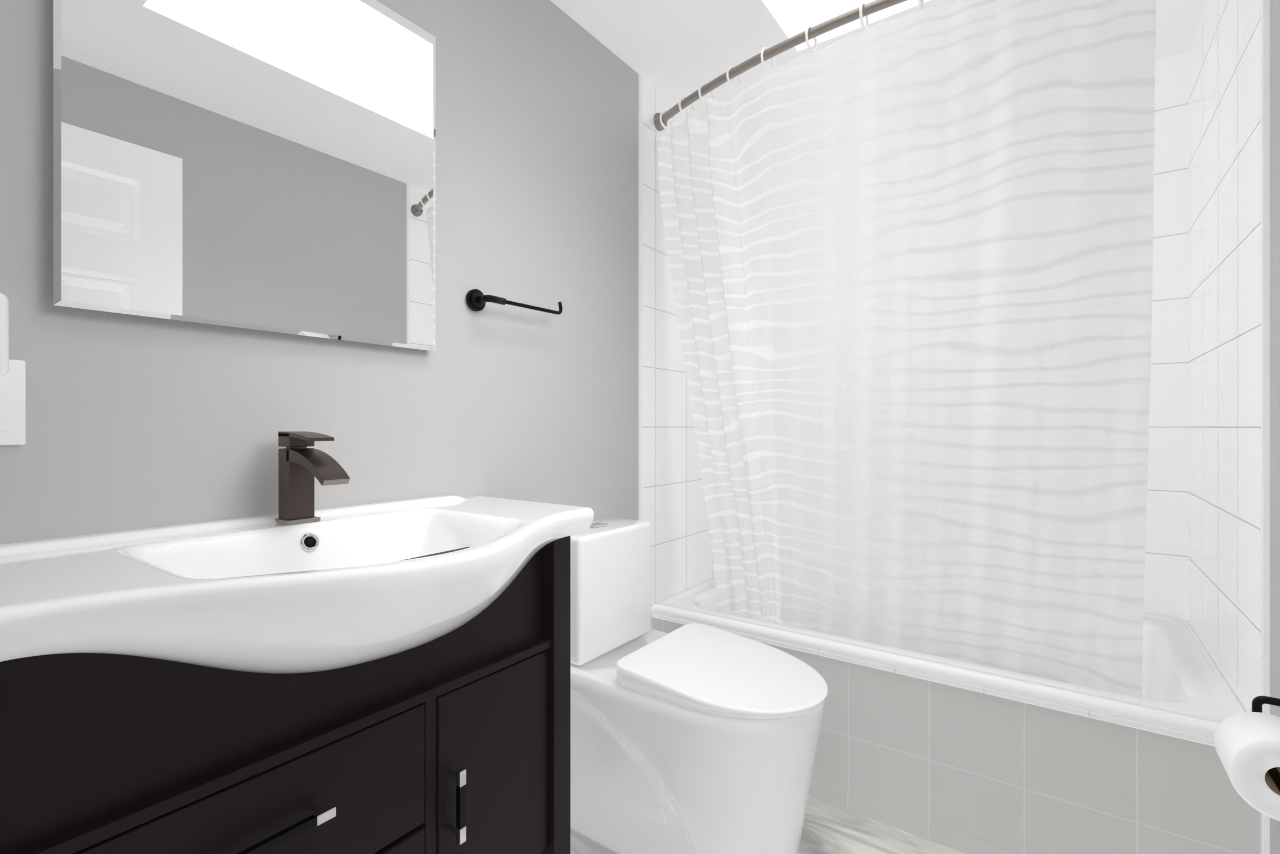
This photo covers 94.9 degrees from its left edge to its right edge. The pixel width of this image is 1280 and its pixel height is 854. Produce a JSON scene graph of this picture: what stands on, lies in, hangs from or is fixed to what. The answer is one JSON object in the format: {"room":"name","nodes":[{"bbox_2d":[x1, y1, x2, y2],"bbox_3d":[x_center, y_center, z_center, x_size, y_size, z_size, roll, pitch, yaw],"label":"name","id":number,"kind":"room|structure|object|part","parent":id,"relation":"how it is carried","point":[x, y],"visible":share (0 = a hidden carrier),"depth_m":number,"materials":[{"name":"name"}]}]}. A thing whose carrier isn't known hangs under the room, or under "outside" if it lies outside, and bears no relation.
{"room":"bathroom","nodes":[
{"label":"bathroom","id":0,"kind":"room"},
{"bbox_2d":[0,0,638,544],"bbox_3d":[-0.742,-0.060,1.016,0.100,2.230,2.383,0,0,36],"label":"wall","id":1,"kind":"structure","parent":0,"point":[133,422],"depth_m":1.33,"materials":[{"name":"grey paint"}]},
{"bbox_2d":[0,292,8,377],"bbox_3d":[-0.839,-0.118,0.742,0.043,0.110,0.056,0,0,36],"label":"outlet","id":2,"kind":"object","parent":1,"relation":"attached to","point":[4,300],"visible":1,"depth_m":0.75,"materials":[{"name":"white plastic"}]},
{"bbox_2d":[0,359,25,445],"bbox_3d":[-0.853,-0.033,0.766,0.007,0.114,0.072,0,0,36],"label":"outlet plate","id":3,"kind":"object","parent":1,"relation":"attached to","point":[12,385],"depth_m":0.78,"materials":[{"name":"white plastic"}]},
{"bbox_2d":[52,0,435,351],"bbox_3d":[-0.635,-0.514,1.056,0.022,0.694,0.605,0,0,36],"label":"mirror","id":4,"kind":"object","parent":1,"relation":"attached to","point":[268,165],"visible":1,"depth_m":0.99,"materials":[{"name":"clear glass"}]},
{"bbox_2d":[465,289,562,314],"bbox_3d":[-0.307,-0.307,1.482,0.056,0.060,0.278,0,0,36],"label":"towel rail","id":5,"kind":"object","parent":1,"relation":"attached to","point":[475,300],"visible":1,"depth_m":1.40,"materials":[{"name":"black metal"}]},
{"bbox_2d":[638,73,714,629],"bbox_3d":[0.255,-0.060,2.393,0.110,2.230,1.017,0,0,36],"label":"tile","id":6,"kind":"structure","parent":1,"relation":"attached to","point":[671,496],"depth_m":2.05,"materials":[{"name":"white tile"}]},
{"bbox_2d":[570,795,965,853],"bbox_3d":[0.194,1.105,0.969,1.672,0.100,3.400,0,0,36],"label":"floor","id":7,"kind":"structure","parent":0,"point":[828,829],"depth_m":1.51,"materials":[{"name":"stone"}]},
{"bbox_2d":[0,431,593,853],"bbox_3d":[-0.440,0.531,0.906,0.513,1.047,0.900,0,0,36],"label":"vanity","id":8,"kind":"object","parent":7,"relation":"on","point":[393,677],"visible":1,"depth_m":0.79,"materials":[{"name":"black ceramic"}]},
{"bbox_2d":[274,431,350,525],"bbox_3d":[-0.555,0.087,0.994,0.168,0.158,0.056,0,0,36],"label":"faucet","id":9,"kind":"object","parent":8,"relation":"on","point":[298,465],"depth_m":1.00,"materials":[{"name":"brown metal"}]},
{"bbox_3d":[-0.414,0.644,0.851,0.034,0.235,0.368,0,0,36],"label":"handle","id":10,"kind":"part","parent":8,"relation":"part of","materials":[{"name":"silver metal"}]},
{"bbox_2d":[570,517,828,853],"bbox_3d":[0.104,0.663,1.480,0.726,0.783,0.379,0,0,36],"label":"toilet","id":11,"kind":"object","parent":7,"relation":"on","point":[692,738],"visible":0.91,"depth_m":1.35,"materials":[{"name":"white ceramic"}]},
{"bbox_3d":[0.219,0.578,1.397,0.443,0.050,0.376,0,0,36],"label":"lid","id":12,"kind":"part","parent":11,"relation":"part of","materials":[{"name":"white plastic"}]},
{"bbox_2d":[650,578,1260,853],"bbox_3d":[0.875,0.828,1.916,1.450,0.455,0.862,0,0,36],"label":"tub","id":13,"kind":"object","parent":7,"relation":"on","point":[965,758],"visible":0.61,"depth_m":1.42,"materials":[{"name":"white plastic"}]},
{"bbox_2d":[549,0,1205,111],"bbox_3d":[0.194,-1.225,0.969,1.672,0.100,3.400,0,0,36],"label":"ceiling","id":14,"kind":"structure","parent":0,"point":[679,46],"depth_m":1.75,"materials":[{"name":"white paint"}]},
{"bbox_2d":[762,0,930,51],"bbox_3d":[0.335,-1.450,1.176,0.574,0.550,1.320,0,0,36],"label":"skylight","id":15,"kind":"object","parent":14,"relation":"attached to","point":[801,8],"visible":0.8,"depth_m":1.79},
{"bbox_2d":[653,0,1156,698],"bbox_3d":[0.651,-0.082,1.605,1.472,2.003,0.345,0,0,36],"label":"shower curtain","id":16,"kind":"object","parent":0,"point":[910,256],"visible":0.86,"depth_m":1.51,"materials":[{"name":"white fabric"}]},
{"bbox_3d":[0.615,-1.055,1.555,1.473,0.056,0.188,0,0,36],"label":"rod","id":17,"kind":"part","parent":16,"relation":"part of","materials":[{"name":"silver metal"}]},
{"bbox_2d":[1143,52,1187,623],"bbox_3d":[1.157,-0.060,2.309,1.672,2.230,0.100,0,0,36],"label":"tile","id":18,"kind":"structure","parent":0,"point":[1166,576],"depth_m":1.87,"materials":[{"name":"white tile"}]},
{"bbox_2d":[1269,0,1279,853],"bbox_3d":[0.552,-0.060,0.122,0.100,2.230,2.442,0,0,36],"label":"wall","id":19,"kind":"structure","parent":0,"point":[1274,5],"depth_m":1.11,"materials":[{"name":"grey paint"}]},
{"bbox_2d":[1187,0,1269,853],"bbox_3d":[1.541,-0.060,1.505,0.110,2.230,0.958,0,0,36],"label":"tile","id":20,"kind":"structure","parent":19,"relation":"attached to","point":[1229,52],"depth_m":1.37,"materials":[{"name":"white tile"}]},
{"bbox_2d":[1251,695,1279,792],"bbox_3d":[0.973,0.464,0.862,0.078,0.105,0.196,0,0,36],"label":"toilet paper holder","id":21,"kind":"object","parent":19,"relation":"attached to","point":[1257,702],"visible":0.47,"depth_m":0.93,"materials":[{"name":"black metal"}]},
{"bbox_2d":[1214,712,1279,821],"bbox_3d":[0.930,0.496,0.860,0.116,0.116,0.102,0,0,36],"label":"toilet paper roll","id":22,"kind":"object","parent":21,"relation":"attached to","point":[1247,745],"visible":0.99,"depth_m":0.84,"materials":[{"name":"white paper"}]}
]}

